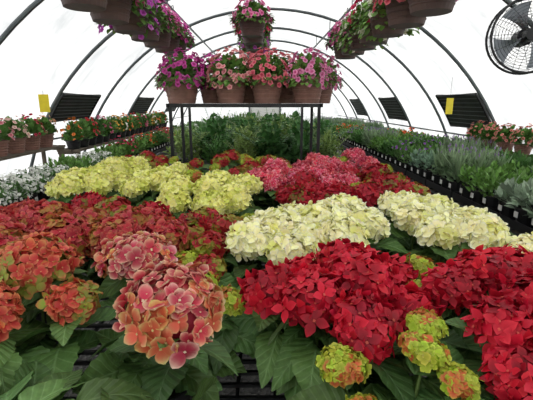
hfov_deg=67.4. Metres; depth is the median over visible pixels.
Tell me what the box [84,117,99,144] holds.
petunia
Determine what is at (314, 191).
hydrangea
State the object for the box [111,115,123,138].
petunia
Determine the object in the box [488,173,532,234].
tray
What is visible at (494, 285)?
hydrangea
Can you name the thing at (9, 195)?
tray
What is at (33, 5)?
frame
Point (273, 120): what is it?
plant
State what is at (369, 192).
hydrangea
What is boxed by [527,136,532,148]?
petunia
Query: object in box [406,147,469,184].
tray
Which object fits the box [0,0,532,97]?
ceiling
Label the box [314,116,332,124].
tray
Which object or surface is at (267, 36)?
basket
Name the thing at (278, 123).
plant
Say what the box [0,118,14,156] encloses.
petunia
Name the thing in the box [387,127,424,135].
tray
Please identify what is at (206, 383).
hydrangea
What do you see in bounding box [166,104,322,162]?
display rack
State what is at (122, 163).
hydrangea
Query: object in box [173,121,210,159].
plant
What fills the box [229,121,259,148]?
plant
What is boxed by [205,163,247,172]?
hydrangea
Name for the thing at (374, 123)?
tray
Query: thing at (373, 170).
hydrangea
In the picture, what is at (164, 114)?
plant
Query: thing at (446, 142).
tray
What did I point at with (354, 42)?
basket
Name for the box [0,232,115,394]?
hydrangea
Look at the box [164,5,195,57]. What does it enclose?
basket
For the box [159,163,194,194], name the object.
hydrangea
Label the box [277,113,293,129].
plant
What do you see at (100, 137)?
plant
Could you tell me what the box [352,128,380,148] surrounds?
tray
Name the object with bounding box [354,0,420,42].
basket
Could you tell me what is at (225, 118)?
plant
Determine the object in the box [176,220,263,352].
hydrangea
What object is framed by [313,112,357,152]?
plant
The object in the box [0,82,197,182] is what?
wall
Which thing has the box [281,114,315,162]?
plant
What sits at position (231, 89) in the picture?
basket
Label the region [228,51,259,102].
basket
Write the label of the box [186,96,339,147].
wall
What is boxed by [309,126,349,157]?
plant
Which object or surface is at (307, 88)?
basket
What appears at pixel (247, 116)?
plant
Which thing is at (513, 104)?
wall
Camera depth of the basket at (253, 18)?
4.17 m
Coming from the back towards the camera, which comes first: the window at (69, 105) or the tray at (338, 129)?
the tray at (338, 129)
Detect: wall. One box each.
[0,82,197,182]
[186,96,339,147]
[331,83,532,153]
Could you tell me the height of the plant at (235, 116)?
0.670 m
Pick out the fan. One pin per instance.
(518, 14)
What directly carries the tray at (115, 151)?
on the bench at (160, 153)
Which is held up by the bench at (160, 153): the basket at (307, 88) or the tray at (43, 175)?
the tray at (43, 175)
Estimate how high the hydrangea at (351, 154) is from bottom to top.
0.507 m
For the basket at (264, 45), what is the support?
hanging from the frame
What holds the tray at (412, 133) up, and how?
on the bench at (344, 146)
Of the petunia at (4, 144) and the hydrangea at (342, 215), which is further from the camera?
the petunia at (4, 144)
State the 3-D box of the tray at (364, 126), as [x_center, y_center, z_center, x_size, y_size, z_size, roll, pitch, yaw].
[2.186,-1.329,7.971,0.568,0.306,0.585,0,14,-1]
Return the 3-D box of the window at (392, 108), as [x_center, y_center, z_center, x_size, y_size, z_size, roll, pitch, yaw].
[2.443,-1.778,7.773,0.279,0.436,1.081,0,14,-1]
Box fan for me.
[485,0,532,74]
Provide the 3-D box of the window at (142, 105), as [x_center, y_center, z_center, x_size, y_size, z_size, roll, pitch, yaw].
[-2.396,-1.813,7.708,0.225,0.336,1.081,0,14,-1]
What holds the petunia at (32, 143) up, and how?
on the plant shelf at (61, 148)
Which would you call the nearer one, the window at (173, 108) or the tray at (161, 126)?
the tray at (161, 126)
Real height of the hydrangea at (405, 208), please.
0.486 m
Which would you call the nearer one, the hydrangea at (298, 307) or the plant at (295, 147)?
the hydrangea at (298, 307)
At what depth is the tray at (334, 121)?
9.81 m
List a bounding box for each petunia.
[0,116,30,153]
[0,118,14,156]
[12,113,46,149]
[36,112,57,146]
[60,117,84,148]
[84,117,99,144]
[96,115,113,141]
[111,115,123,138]
[116,114,128,137]
[120,113,133,136]
[130,112,141,133]
[140,113,148,131]
[146,111,154,130]
[149,112,157,128]
[152,111,160,128]
[157,110,165,127]
[465,120,484,144]
[479,121,499,146]
[493,123,517,151]
[509,123,532,155]
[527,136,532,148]
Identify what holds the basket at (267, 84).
on the display rack
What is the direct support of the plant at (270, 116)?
on the bench at (206, 162)
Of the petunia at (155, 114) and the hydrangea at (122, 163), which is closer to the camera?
the hydrangea at (122, 163)
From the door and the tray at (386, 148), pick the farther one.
the door
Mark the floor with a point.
(252, 378)
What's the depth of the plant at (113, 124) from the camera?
5.73 m
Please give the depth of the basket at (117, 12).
2.49 m
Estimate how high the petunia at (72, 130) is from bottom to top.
0.370 m
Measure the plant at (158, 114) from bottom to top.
0.362 m
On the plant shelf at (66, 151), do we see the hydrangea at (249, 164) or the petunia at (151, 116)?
the petunia at (151, 116)
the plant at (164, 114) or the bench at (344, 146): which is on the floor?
the bench at (344, 146)
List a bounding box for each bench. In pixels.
[55,199,437,399]
[80,144,177,193]
[203,157,292,170]
[327,137,519,236]
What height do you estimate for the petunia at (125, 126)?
0.355 m
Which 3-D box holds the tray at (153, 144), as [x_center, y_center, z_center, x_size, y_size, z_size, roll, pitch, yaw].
[-1.943,-0.918,6.409,0.388,0.363,0.558,0,14,-1]
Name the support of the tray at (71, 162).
on the bench at (160, 153)
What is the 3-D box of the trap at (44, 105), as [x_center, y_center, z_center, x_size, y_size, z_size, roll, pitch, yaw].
[-2.176,-0.964,3.909,0.090,0.205,0.004,-4,14,-17]
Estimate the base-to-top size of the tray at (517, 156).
0.347 m
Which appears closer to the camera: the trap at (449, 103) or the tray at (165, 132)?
the trap at (449, 103)
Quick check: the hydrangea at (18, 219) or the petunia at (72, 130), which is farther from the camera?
the petunia at (72, 130)
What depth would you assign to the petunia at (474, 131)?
4.55 m
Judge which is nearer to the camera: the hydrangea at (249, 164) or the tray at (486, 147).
the hydrangea at (249, 164)
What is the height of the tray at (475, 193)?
0.331 m
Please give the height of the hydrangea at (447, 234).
0.491 m
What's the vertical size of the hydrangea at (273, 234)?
0.494 m
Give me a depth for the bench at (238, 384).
1.30 m
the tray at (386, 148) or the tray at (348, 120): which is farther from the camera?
the tray at (348, 120)
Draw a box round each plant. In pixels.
[74,118,92,146]
[89,118,107,143]
[104,116,118,139]
[129,114,137,134]
[135,113,144,132]
[141,113,151,131]
[156,111,163,127]
[160,111,168,126]
[162,124,208,162]
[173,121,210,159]
[175,124,216,167]
[177,110,236,162]
[187,116,227,128]
[188,133,230,164]
[196,108,235,125]
[200,126,236,145]
[205,112,236,136]
[212,119,234,137]
[223,134,266,165]
[225,112,258,138]
[226,125,260,157]
[229,112,250,122]
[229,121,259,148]
[231,113,242,131]
[231,113,261,131]
[235,116,291,158]
[243,108,258,122]
[248,120,285,131]
[257,109,274,125]
[258,108,287,128]
[261,117,293,156]
[273,110,295,120]
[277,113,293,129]
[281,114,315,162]
[283,117,322,163]
[285,125,323,164]
[286,108,300,118]
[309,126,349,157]
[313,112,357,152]
[313,123,333,155]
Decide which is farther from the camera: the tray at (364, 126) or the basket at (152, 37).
the tray at (364, 126)
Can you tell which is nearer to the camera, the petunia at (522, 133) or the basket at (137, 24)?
the basket at (137, 24)
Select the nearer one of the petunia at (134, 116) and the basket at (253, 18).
the basket at (253, 18)
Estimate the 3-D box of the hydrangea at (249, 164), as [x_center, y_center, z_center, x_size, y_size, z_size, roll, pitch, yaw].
[0.005,-0.107,3.140,0.457,0.491,0.499,-9,16,-34]
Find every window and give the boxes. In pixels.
[48,92,100,122]
[129,97,154,114]
[166,103,178,111]
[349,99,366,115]
[378,97,406,120]
[435,93,491,128]
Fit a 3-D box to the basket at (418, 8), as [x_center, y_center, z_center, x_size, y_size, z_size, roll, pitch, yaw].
[0.914,-1.295,2.154,0.501,0.528,0.499,-1,14,-3]
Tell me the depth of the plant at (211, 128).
5.33 m
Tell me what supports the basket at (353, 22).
hanging from the frame
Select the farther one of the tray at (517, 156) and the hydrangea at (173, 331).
the tray at (517, 156)
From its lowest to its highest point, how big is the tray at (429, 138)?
0.347 m
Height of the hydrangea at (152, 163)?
0.458 m
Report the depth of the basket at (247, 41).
4.76 m
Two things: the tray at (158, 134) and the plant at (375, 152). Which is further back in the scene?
the tray at (158, 134)
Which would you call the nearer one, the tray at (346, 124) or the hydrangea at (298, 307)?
the hydrangea at (298, 307)
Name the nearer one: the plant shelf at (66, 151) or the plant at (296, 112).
the plant shelf at (66, 151)
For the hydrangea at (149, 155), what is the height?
0.482 m
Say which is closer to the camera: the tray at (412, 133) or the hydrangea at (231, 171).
the hydrangea at (231, 171)
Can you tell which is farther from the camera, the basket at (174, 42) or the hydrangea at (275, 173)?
the basket at (174, 42)
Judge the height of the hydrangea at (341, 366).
0.412 m
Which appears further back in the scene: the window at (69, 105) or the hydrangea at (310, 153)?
the window at (69, 105)
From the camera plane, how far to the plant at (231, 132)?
5.80 m
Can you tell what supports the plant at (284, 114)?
on the bench at (206, 162)
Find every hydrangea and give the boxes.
[0,196,111,335]
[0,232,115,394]
[0,361,153,399]
[44,164,136,208]
[65,190,173,217]
[72,230,258,399]
[84,205,192,307]
[97,156,150,205]
[100,377,217,399]
[115,165,192,219]
[125,150,168,201]
[134,156,159,206]
[152,161,203,210]
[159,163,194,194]
[168,156,210,197]
[174,206,254,268]
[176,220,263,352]
[189,169,262,216]
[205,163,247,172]
[208,149,254,171]
[224,206,330,285]
[227,238,414,399]
[228,168,270,204]
[243,154,292,170]
[244,158,304,211]
[255,156,289,163]
[272,179,356,207]
[278,193,408,256]
[287,164,360,185]
[288,306,488,399]
[292,152,330,166]
[296,152,344,171]
[338,147,367,162]
[338,154,392,172]
[339,162,409,186]
[349,175,430,246]
[372,252,469,380]
[375,190,459,260]
[406,206,532,270]
[418,244,532,395]
[477,330,532,399]
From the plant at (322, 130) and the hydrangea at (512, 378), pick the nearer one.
the hydrangea at (512, 378)
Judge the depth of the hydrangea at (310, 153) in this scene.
3.53 m
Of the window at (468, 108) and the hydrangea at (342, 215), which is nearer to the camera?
the hydrangea at (342, 215)
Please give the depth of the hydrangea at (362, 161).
3.10 m
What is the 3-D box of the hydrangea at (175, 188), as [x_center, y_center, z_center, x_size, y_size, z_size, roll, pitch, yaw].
[-0.629,0.079,2.333,0.525,0.510,0.729,0,14,-1]
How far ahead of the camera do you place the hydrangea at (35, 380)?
0.82 m
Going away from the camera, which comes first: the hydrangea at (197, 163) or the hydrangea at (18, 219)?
the hydrangea at (18, 219)
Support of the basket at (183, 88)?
on the display rack
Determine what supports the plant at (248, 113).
on the bench at (206, 162)
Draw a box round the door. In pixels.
[248,103,280,119]
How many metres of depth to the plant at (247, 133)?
5.32 m
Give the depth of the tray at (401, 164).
4.40 m
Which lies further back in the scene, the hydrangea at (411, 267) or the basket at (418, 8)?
the basket at (418, 8)
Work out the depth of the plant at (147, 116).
7.52 m
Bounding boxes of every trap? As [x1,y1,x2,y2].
[38,91,49,111]
[445,77,453,113]
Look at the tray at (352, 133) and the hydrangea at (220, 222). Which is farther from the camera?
the tray at (352, 133)
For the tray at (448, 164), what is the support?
on the bench at (344, 146)
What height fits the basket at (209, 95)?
0.502 m
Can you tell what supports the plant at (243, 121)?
on the bench at (206, 162)
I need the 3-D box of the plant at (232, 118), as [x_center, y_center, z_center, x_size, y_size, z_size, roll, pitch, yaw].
[-0.715,-1.433,8.195,0.519,0.687,0.708,-1,14,-6]
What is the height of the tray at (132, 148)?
0.366 m
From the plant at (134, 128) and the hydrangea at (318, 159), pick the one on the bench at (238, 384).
the hydrangea at (318, 159)
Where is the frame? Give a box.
[0,0,532,172]
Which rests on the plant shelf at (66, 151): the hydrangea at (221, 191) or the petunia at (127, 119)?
the petunia at (127, 119)
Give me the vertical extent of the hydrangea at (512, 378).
0.432 m
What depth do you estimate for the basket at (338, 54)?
4.42 m
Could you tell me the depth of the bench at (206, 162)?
6.01 m
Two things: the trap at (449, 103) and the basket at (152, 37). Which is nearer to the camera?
the basket at (152, 37)
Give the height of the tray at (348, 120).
0.403 m
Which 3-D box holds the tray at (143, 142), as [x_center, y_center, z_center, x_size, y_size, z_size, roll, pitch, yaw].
[-1.937,-0.779,5.912,0.407,0.326,0.573,0,14,-1]
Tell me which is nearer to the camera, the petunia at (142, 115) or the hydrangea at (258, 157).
the hydrangea at (258, 157)
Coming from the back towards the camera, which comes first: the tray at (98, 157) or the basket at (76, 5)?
the tray at (98, 157)
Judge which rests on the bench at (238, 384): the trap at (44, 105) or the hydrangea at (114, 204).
the hydrangea at (114, 204)
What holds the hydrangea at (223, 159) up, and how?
on the bench at (238, 384)
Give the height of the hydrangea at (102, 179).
0.504 m
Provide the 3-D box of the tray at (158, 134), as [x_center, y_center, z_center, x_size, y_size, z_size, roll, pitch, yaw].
[-1.950,-1.032,6.918,0.418,0.346,0.558,0,14,-1]
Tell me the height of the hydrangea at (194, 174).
0.479 m
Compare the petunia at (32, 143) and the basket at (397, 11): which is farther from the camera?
the petunia at (32, 143)
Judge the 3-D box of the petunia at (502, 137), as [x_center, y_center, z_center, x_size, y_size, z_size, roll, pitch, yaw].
[2.429,-0.635,4.051,0.256,0.289,0.249,0,14,-1]
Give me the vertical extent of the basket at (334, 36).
0.528 m
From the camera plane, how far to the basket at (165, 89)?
4.09 m
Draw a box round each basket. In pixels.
[61,0,107,11]
[90,0,147,24]
[96,0,164,39]
[131,0,173,41]
[143,4,183,48]
[154,54,193,102]
[155,2,189,52]
[155,48,206,102]
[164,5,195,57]
[194,52,229,102]
[204,46,253,102]
[227,0,275,37]
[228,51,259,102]
[233,0,272,44]
[236,29,271,52]
[240,36,270,55]
[244,47,291,102]
[269,50,300,102]
[282,47,333,102]
[309,53,343,102]
[324,8,355,59]
[330,0,364,55]
[336,2,387,53]
[344,0,388,44]
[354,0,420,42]
[368,0,426,28]
[408,0,457,16]
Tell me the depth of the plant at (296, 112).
10.49 m
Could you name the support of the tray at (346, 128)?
on the bench at (344, 146)
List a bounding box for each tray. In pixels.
[0,173,44,208]
[6,163,68,199]
[42,154,94,170]
[70,151,112,165]
[90,143,127,156]
[105,135,141,156]
[123,136,149,152]
[133,131,159,153]
[143,131,166,151]
[153,127,169,147]
[157,126,177,144]
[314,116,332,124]
[322,117,343,124]
[332,123,354,134]
[336,123,362,140]
[340,126,367,144]
[341,118,363,123]
[346,127,373,147]
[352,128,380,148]
[357,120,384,127]
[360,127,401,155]
[364,126,389,129]
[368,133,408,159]
[378,136,427,164]
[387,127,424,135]
[391,139,447,174]
[400,131,436,138]
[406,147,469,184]
[409,132,450,142]
[426,143,512,197]
[427,136,469,145]
[439,134,497,150]
[452,159,532,210]
[463,145,523,156]
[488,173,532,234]
[499,149,532,175]
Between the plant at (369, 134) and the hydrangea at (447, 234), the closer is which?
the hydrangea at (447, 234)
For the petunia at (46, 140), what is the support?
on the plant shelf at (61, 148)
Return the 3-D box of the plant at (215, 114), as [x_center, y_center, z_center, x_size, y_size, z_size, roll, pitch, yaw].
[-1.070,-1.428,7.957,0.597,0.790,0.814,11,17,38]
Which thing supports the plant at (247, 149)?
on the bench at (206, 162)
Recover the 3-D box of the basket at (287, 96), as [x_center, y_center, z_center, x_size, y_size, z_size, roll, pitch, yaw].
[0.198,-1.279,4.156,0.530,0.534,0.500,6,15,23]
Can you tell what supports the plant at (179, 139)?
on the bench at (206, 162)
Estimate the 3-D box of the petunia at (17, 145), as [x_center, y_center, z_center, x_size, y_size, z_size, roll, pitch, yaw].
[-2.238,-0.580,3.534,0.263,0.323,0.274,-9,16,-32]
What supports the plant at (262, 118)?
on the bench at (206, 162)
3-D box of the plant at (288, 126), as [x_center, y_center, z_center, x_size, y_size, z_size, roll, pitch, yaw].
[0.473,-0.885,5.926,0.627,0.690,0.585,-4,14,-17]
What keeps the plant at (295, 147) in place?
on the bench at (206, 162)
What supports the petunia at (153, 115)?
on the plant shelf at (66, 151)
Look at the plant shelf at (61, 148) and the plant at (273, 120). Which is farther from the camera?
the plant at (273, 120)
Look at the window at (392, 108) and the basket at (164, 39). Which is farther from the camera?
the window at (392, 108)
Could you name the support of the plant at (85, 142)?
on the plant shelf at (66, 151)
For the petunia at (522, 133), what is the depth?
3.74 m
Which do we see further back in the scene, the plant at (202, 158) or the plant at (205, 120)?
the plant at (205, 120)
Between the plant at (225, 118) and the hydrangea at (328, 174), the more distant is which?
the plant at (225, 118)
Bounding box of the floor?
[64,150,426,396]
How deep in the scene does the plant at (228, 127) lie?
6.50 m
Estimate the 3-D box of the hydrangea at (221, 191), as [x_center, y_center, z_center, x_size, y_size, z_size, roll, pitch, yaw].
[-0.249,0.097,2.308,0.511,0.486,0.672,0,14,-1]
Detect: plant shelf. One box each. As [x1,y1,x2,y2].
[0,145,65,164]
[57,127,168,163]
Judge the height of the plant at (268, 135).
0.732 m
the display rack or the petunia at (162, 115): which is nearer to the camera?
the display rack
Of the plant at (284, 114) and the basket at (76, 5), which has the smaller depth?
the basket at (76, 5)
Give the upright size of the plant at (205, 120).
0.653 m
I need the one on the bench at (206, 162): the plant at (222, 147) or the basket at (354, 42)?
the plant at (222, 147)
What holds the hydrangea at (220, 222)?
on the bench at (238, 384)
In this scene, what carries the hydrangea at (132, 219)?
on the bench at (238, 384)
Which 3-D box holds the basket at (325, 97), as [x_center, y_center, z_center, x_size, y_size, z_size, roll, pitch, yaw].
[0.552,-1.270,4.171,0.527,0.510,0.512,-5,14,-19]
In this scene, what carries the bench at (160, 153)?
on the floor
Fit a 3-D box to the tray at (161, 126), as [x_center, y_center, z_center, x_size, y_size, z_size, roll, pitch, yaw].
[-1.961,-1.285,7.925,0.388,0.363,0.558,0,14,-1]
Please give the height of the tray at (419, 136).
0.347 m
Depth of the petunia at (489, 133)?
4.28 m
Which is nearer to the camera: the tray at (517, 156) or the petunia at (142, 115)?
the tray at (517, 156)
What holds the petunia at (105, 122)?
on the plant shelf at (66, 151)
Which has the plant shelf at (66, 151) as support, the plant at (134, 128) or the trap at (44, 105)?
the plant at (134, 128)
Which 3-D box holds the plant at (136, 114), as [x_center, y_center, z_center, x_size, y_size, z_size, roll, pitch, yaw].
[-2.288,-1.372,7.105,0.264,0.364,0.273,0,14,-1]

